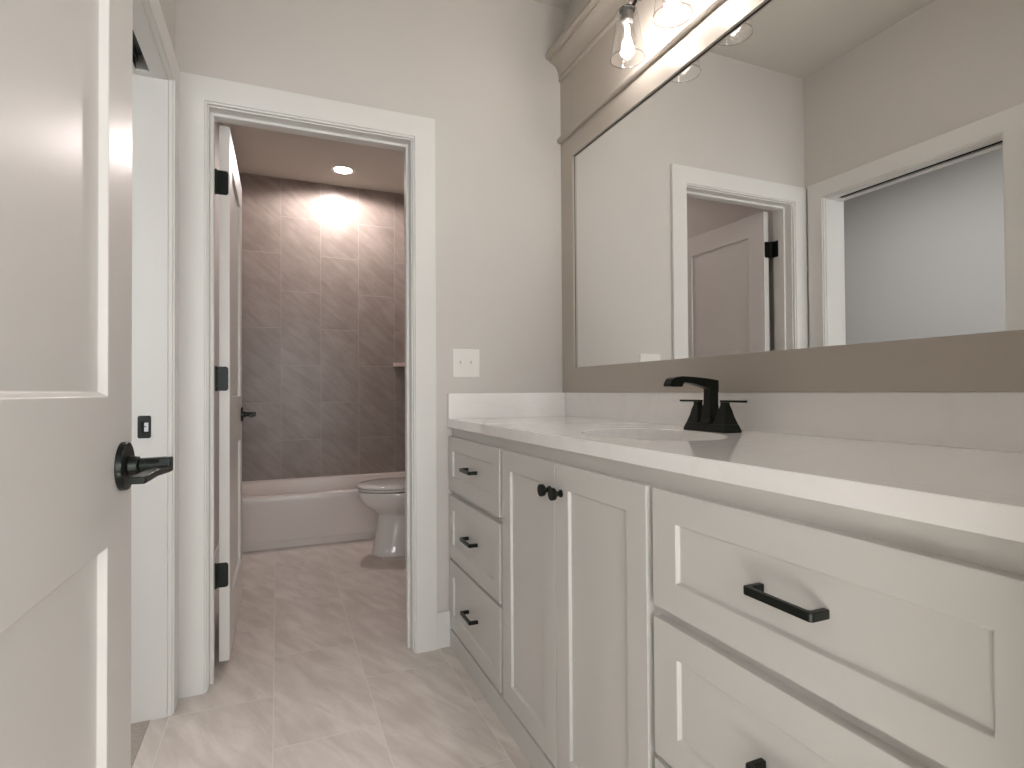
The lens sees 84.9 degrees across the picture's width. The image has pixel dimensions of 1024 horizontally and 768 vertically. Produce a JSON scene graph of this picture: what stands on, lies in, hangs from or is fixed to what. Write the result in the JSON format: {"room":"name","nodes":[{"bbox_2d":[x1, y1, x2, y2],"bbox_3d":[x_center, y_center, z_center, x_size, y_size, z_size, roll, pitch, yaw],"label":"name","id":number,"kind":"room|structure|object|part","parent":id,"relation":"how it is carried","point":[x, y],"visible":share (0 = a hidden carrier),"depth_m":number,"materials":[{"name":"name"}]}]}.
{"room":"bathroom","nodes":[
{"label":"bathroom","id":0,"kind":"room"},
{"bbox_2d":[136,0,221,549],"bbox_3d":[-1.226,-0.309,1.942,0.115,2.733,5.320,0,-1,-23],"label":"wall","id":1,"kind":"structure","parent":0,"point":[167,6],"depth_m":3.22,"materials":[{"name":"paint"}]},
{"bbox_2d":[132,31,142,67],"bbox_3d":[-1.006,-1.030,1.401,0.045,0.080,0.772,0,-1,-23],"label":"door track","id":2,"kind":"object","parent":1,"relation":"attached to","point":[137,51],"visible":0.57,"depth_m":1.71,"materials":[{"name":"metal"}]},
{"bbox_2d":[131,0,168,723],"bbox_3d":[-1.002,0.028,1.403,0.120,2.049,0.807,0,-1,-23],"label":"trim","id":3,"kind":"structure","parent":1,"relation":"attached to","point":[150,88],"depth_m":1.77,"materials":[{"name":"paint"}]},
{"bbox_3d":[-1.155,0.135,1.761,0.036,0.071,0.003,0,-1,-23],"label":"strike plate","id":4,"kind":"part","parent":3,"relation":"part of","materials":[{"name":"black metal"}]},
{"bbox_2d":[141,0,178,715],"bbox_3d":[-0.939,-0.011,1.430,0.018,2.128,0.970,0,-1,-23],"label":"trim","id":5,"kind":"structure","parent":1,"relation":"attached to","point":[152,8],"depth_m":1.80,"materials":[{"name":"paint"}]},
{"bbox_2d":[215,542,218,562],"bbox_3d":[-1.505,0.999,2.777,0.014,0.143,1.645,0,-1,-23],"label":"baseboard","id":6,"kind":"structure","parent":1,"relation":"attached to","point":[217,547],"depth_m":3.13,"materials":[{"name":"paint"}]},
{"bbox_2d":[239,173,404,480],"bbox_3d":[-1.482,-0.272,4.653,1.510,2.733,0.120,0,-1,-23],"label":"wall","id":7,"kind":"structure","parent":0,"point":[323,311],"depth_m":4.56,"materials":[{"name":"tile"}]},
{"bbox_2d":[131,538,531,767],"bbox_3d":[-1.376,1.081,1.857,3.720,0.052,5.320,0,-1,-23],"label":"floor","id":8,"kind":"structure","parent":0,"point":[321,671],"depth_m":1.92,"materials":[{"name":"tile"}]},
{"bbox_2d":[242,471,404,551],"bbox_3d":[-1.298,0.915,4.218,1.482,0.346,0.788,0,-1,-23],"label":"bathtub","id":9,"kind":"object","parent":8,"relation":"on","point":[291,512],"visible":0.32,"depth_m":3.80,"materials":[{"name":"white ceramic"}]},
{"bbox_2d":[242,471,404,504],"bbox_3d":[-1.298,0.885,4.218,1.482,0.286,0.788,0,-1,-23],"label":"tub basin","id":10,"kind":"object","parent":9,"relation":"in","point":[340,489],"depth_m":4.26,"materials":[{"name":"white ceramic"}]},
{"bbox_2d":[357,477,404,556],"bbox_3d":[-0.638,0.693,3.647,0.719,0.766,0.468,0,-1,-23],"label":"toilet","id":11,"kind":"object","parent":8,"relation":"on","point":[385,497],"visible":0.34,"depth_m":3.49,"materials":[{"name":"white ceramic"}]},
{"bbox_3d":[-0.748,0.636,3.602,0.481,0.026,0.378,0,-1,-23],"label":"lid","id":12,"kind":"part","parent":11,"relation":"part of","materials":[{"name":"white plastic"}]},
{"bbox_3d":[-0.747,0.660,3.602,0.470,0.015,0.370,0,-1,-23],"label":"seat","id":13,"kind":"part","parent":11,"relation":"part of","materials":[{"name":"white plastic"}]},
{"bbox_2d":[448,428,1023,767],"bbox_3d":[0.353,0.602,1.456,0.556,0.878,1.966,0,-1,-23],"label":"vanity cabinet","id":14,"kind":"object","parent":8,"relation":"on","point":[608,613],"visible":0.96,"depth_m":0.89,"materials":[{"name":"paint"}]},
{"bbox_3d":[-0.158,0.313,2.007,0.034,0.012,0.110,0,-1,-23],"label":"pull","id":15,"kind":"part","parent":14,"relation":"part of","materials":[{"name":"black metal"}]},
{"bbox_3d":[-0.155,0.834,2.001,0.034,0.012,0.110,0,-1,-23],"label":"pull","id":16,"kind":"part","parent":14,"relation":"part of","materials":[{"name":"black metal"}]},
{"bbox_3d":[-0.156,0.566,2.004,0.034,0.012,0.110,0,-1,-23],"label":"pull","id":17,"kind":"part","parent":14,"relation":"part of","materials":[{"name":"black metal"}]},
{"bbox_3d":[-0.137,0.834,2.006,0.018,0.265,0.562,0,-1,-23],"label":"drawer","id":18,"kind":"part","parent":14,"relation":"part of","materials":[{"name":"paint"}]},
{"bbox_3d":[-0.139,0.566,2.009,0.018,0.249,0.562,0,-1,-23],"label":"drawer","id":19,"kind":"part","parent":14,"relation":"part of","materials":[{"name":"paint"}]},
{"bbox_3d":[-0.141,0.313,2.013,0.018,0.214,0.562,0,-1,-23],"label":"drawer","id":20,"kind":"part","parent":14,"relation":"part of","materials":[{"name":"paint"}]},
{"bbox_3d":[0.137,1.004,1.352,0.019,0.073,1.954,0,-1,-23],"label":"trim","id":21,"kind":"part","parent":14,"relation":"part of","materials":[{"name":"paint"}]},
{"bbox_3d":[0.047,0.579,1.565,0.018,0.760,0.357,0,-1,-23],"label":"door","id":22,"kind":"part","parent":14,"relation":"part of","materials":[{"name":"paint"}]},
{"bbox_3d":[0.084,0.268,1.418,0.030,0.031,0.031,0,-1,-23],"label":"knob","id":23,"kind":"part","parent":14,"relation":"part of","materials":[{"name":"black metal"}]},
{"bbox_3d":[0.107,0.267,1.362,0.030,0.031,0.031,0,-1,-23],"label":"knob","id":24,"kind":"part","parent":14,"relation":"part of","materials":[{"name":"black metal"}]},
{"bbox_3d":[0.190,0.574,1.225,0.018,0.760,0.374,0,-1,-23],"label":"door","id":25,"kind":"part","parent":14,"relation":"part of","materials":[{"name":"paint"}]},
{"bbox_3d":[0.387,0.814,0.755,0.018,0.265,0.598,0,-1,-23],"label":"drawer","id":26,"kind":"part","parent":14,"relation":"part of","materials":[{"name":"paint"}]},
{"bbox_2d":[447,392,1023,542],"bbox_3d":[0.372,0.092,1.472,0.552,0.136,1.967,0,-1,-23],"label":"countertop","id":27,"kind":"structure","parent":14,"relation":"on","point":[955,460],"depth_m":1.06,"materials":[{"name":"stone"}]},
{"bbox_2d":[663,376,746,432],"bbox_3d":[0.481,0.053,1.482,0.172,0.146,0.238,0,-1,-23],"label":"faucet","id":28,"kind":"object","parent":27,"relation":"on","point":[707,417],"visible":1,"depth_m":1.48,"materials":[{"name":"black metal"}]},
{"bbox_3d":[0.476,0.043,1.480,0.162,0.126,0.037,0,-1,-23],"label":"spout","id":29,"kind":"part","parent":28,"relation":"part of","materials":[{"name":"black metal"}]},
{"bbox_3d":[0.504,0.047,1.578,0.015,0.005,0.080,0,-1,-23],"label":"handle lever","id":30,"kind":"part","parent":28,"relation":"part of","materials":[{"name":"black metal"}]},
{"bbox_3d":[0.515,0.078,1.552,0.044,0.058,0.044,0,-1,-23],"label":"handle","id":31,"kind":"part","parent":28,"relation":"part of","materials":[{"name":"black metal"}]},
{"bbox_3d":[0.535,0.116,1.504,0.055,0.021,0.160,0,-1,-23],"label":"plate","id":32,"kind":"part","parent":28,"relation":"part of","materials":[{"name":"black metal"}]},
{"bbox_3d":[0.555,0.076,1.458,0.044,0.058,0.044,0,-1,-23],"label":"handle","id":33,"kind":"part","parent":28,"relation":"part of","materials":[{"name":"black metal"}]},
{"bbox_3d":[0.565,0.044,1.432,0.015,0.005,0.080,0,-1,-23],"label":"handle lever","id":34,"kind":"part","parent":28,"relation":"part of","materials":[{"name":"black metal"}]},
{"bbox_3d":[0.368,0.546,0.754,0.034,0.012,0.114,0,-1,-23],"label":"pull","id":35,"kind":"part","parent":14,"relation":"part of","materials":[{"name":"black metal"}]},
{"bbox_3d":[0.366,0.294,0.757,0.034,0.012,0.114,0,-1,-23],"label":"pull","id":36,"kind":"part","parent":14,"relation":"part of","materials":[{"name":"black metal"}]},
{"bbox_3d":[0.385,0.546,0.759,0.018,0.249,0.598,0,-1,-23],"label":"drawer","id":37,"kind":"part","parent":14,"relation":"part of","materials":[{"name":"paint"}]},
{"bbox_3d":[0.384,0.294,0.762,0.018,0.214,0.598,0,-1,-23],"label":"drawer","id":38,"kind":"part","parent":14,"relation":"part of","materials":[{"name":"paint"}]},
{"bbox_2d":[175,0,566,611],"bbox_3d":[-0.475,-0.310,2.253,1.510,2.733,0.115,0,-1,-23],"label":"wall","id":39,"kind":"structure","parent":0,"point":[480,69],"depth_m":2.31,"materials":[{"name":"paint"}]},
{"bbox_2d":[215,125,255,661],"bbox_3d":[-1.173,0.034,2.394,0.102,1.990,0.756,0,-1,-21],"label":"door","id":40,"kind":"structure","parent":39,"relation":"in","point":[228,376],"depth_m":2.10,"materials":[{"name":"paint"}]},
{"bbox_3d":[-1.245,0.145,2.652,0.055,0.028,0.129,0,-1,-22],"label":"lever handle","id":41,"kind":"part","parent":40,"relation":"part of","materials":[{"name":"black metal"}]},
{"bbox_2d":[178,71,436,698],"bbox_3d":[-0.721,-0.003,2.073,0.901,2.125,0.018,0,-1,-23],"label":"trim","id":42,"kind":"structure","parent":39,"relation":"attached to","point":[196,92],"depth_m":1.96,"materials":[{"name":"paint"}]},
{"bbox_2d":[207,105,413,690],"bbox_3d":[-0.747,0.041,2.134,0.727,2.039,0.115,0,-1,-23],"label":"trim","id":43,"kind":"structure","parent":39,"relation":"attached to","point":[214,113],"depth_m":2.10,"materials":[{"name":"paint"}]},
{"bbox_2d":[437,610,451,648],"bbox_3d":[-0.268,0.984,2.250,0.070,0.143,0.014,0,-1,-23],"label":"baseboard","id":44,"kind":"structure","parent":39,"relation":"attached to","point":[443,617],"depth_m":2.24,"materials":[{"name":"paint"}]},
{"bbox_2d":[452,349,478,376],"bbox_3d":[-0.187,-0.086,2.299,0.116,0.116,0.017,0,-1,-23],"label":"light switch","id":45,"kind":"object","parent":39,"relation":"attached to","point":[465,362],"visible":1,"depth_m":2.30,"materials":[{"name":"white plastic"}]},
{"bbox_2d":[222,0,570,193],"bbox_3d":[-0.548,-1.728,1.272,4.800,0.080,7.120,0,-1,-23],"label":"ceiling","id":46,"kind":"structure","parent":0,"point":[262,152],"depth_m":4.09,"materials":[{"name":"grey paint"}]},
{"bbox_2d":[330,165,354,174],"bbox_3d":[-1.298,-1.641,4.303,0.184,0.006,0.184,0,-1,-23],"label":"recessed light","id":47,"kind":"object","parent":46,"relation":"in","point":[339,169],"visible":1,"depth_m":4.30,"materials":[{"name":"white plastic"}]},
{"bbox_2d":[564,0,588,30],"bbox_3d":[0.179,-0.307,2.801,0.120,2.733,4.820,0,-1,-23],"label":"wall","id":48,"kind":"structure","parent":0,"point":[574,7],"depth_m":2.44,"materials":[{"name":"paint"}]},
{"bbox_2d":[545,0,1023,391],"bbox_3d":[0.576,-0.721,1.571,0.096,1.488,1.967,0,-1,-23],"label":"framed mirror","id":49,"kind":"object","parent":48,"relation":"attached to","point":[781,195],"visible":0.94,"depth_m":1.37,"materials":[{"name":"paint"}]},
{"bbox_3d":[0.572,-1.411,1.580,0.096,0.108,1.967,0,-1,-23],"label":"crown molding","id":50,"kind":"part","parent":49,"relation":"part of","materials":[{"name":"paint"}]},
{"bbox_2d":[610,0,644,68],"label":"vanity light","id":51,"kind":"object","parent":49,"relation":"attached to","point":[626,12],"depth_m":1.83,"materials":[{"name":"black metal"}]},
{"bbox_2d":[621,9,632,25],"bbox_3d":[0.378,-1.201,1.839,0.041,0.035,0.041,0,-1,-23],"label":"socket","id":52,"kind":"object","parent":51,"relation":"attached to","point":[626,14],"depth_m":1.82,"materials":[{"name":"silver metal"}]},
{"bbox_3d":[0.378,-1.145,1.838,0.110,0.156,0.110,0,-1,-23],"label":"lamp shade","id":53,"kind":"part","parent":51,"relation":"part of","materials":[{"name":"clear glass"}]},
{"bbox_3d":[0.399,-1.263,1.849,0.099,0.089,0.052,0,-1,-23],"label":"arm","id":54,"kind":"part","parent":51,"relation":"part of","materials":[{"name":"silver metal"}]},
{"bbox_3d":[0.588,-1.094,1.582,0.020,0.026,1.967,0,-1,-23],"label":"ledge molding","id":55,"kind":"part","parent":49,"relation":"part of","materials":[{"name":"paint"}]},
{"bbox_2d":[652,0,692,28],"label":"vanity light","id":56,"kind":"object","parent":49,"relation":"attached to","point":[672,1],"depth_m":1.63,"materials":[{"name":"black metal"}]},
{"bbox_2d":[565,392,1023,452],"bbox_3d":[0.617,0.075,1.575,0.020,0.103,1.967,0,-1,-23],"label":"backsplash","id":57,"kind":"structure","parent":48,"relation":"attached to","point":[994,421],"depth_m":1.22,"materials":[{"name":"stone"}]},
{"bbox_3d":[-0.612,-0.429,4.516,0.012,2.433,0.810,0,-1,-23],"label":"wall","id":58,"kind":"structure","parent":0,"visible":0},
{"bbox_2d":[393,363,404,366],"bbox_3d":[-0.842,-0.164,4.708,0.262,0.034,0.270,0,-1,-23],"label":"corner shelf","id":59,"kind":"object","parent":58,"relation":"attached to","point":[394,364],"visible":0.35,"depth_m":4.73,"materials":[{"name":"stone"}]},
{"bbox_3d":[0.337,-0.340,0.317,1.510,2.733,0.115,0,-1,-23],"label":"wall","id":60,"kind":"structure","parent":0,"visible":0},
{"bbox_2d":[0,0,172,767],"bbox_3d":[-0.422,0.012,0.490,0.097,2.018,0.761,0,-1,-21],"label":"door","id":61,"kind":"structure","parent":60,"relation":"in","point":[69,464],"depth_m":0.61,"materials":[{"name":"paint"}]},
{"bbox_3d":[-0.499,0.115,0.754,0.053,0.028,0.132,0,-1,-21],"label":"lever handle","id":62,"kind":"part","parent":61,"relation":"part of","materials":[{"name":"black metal"}]}
]}

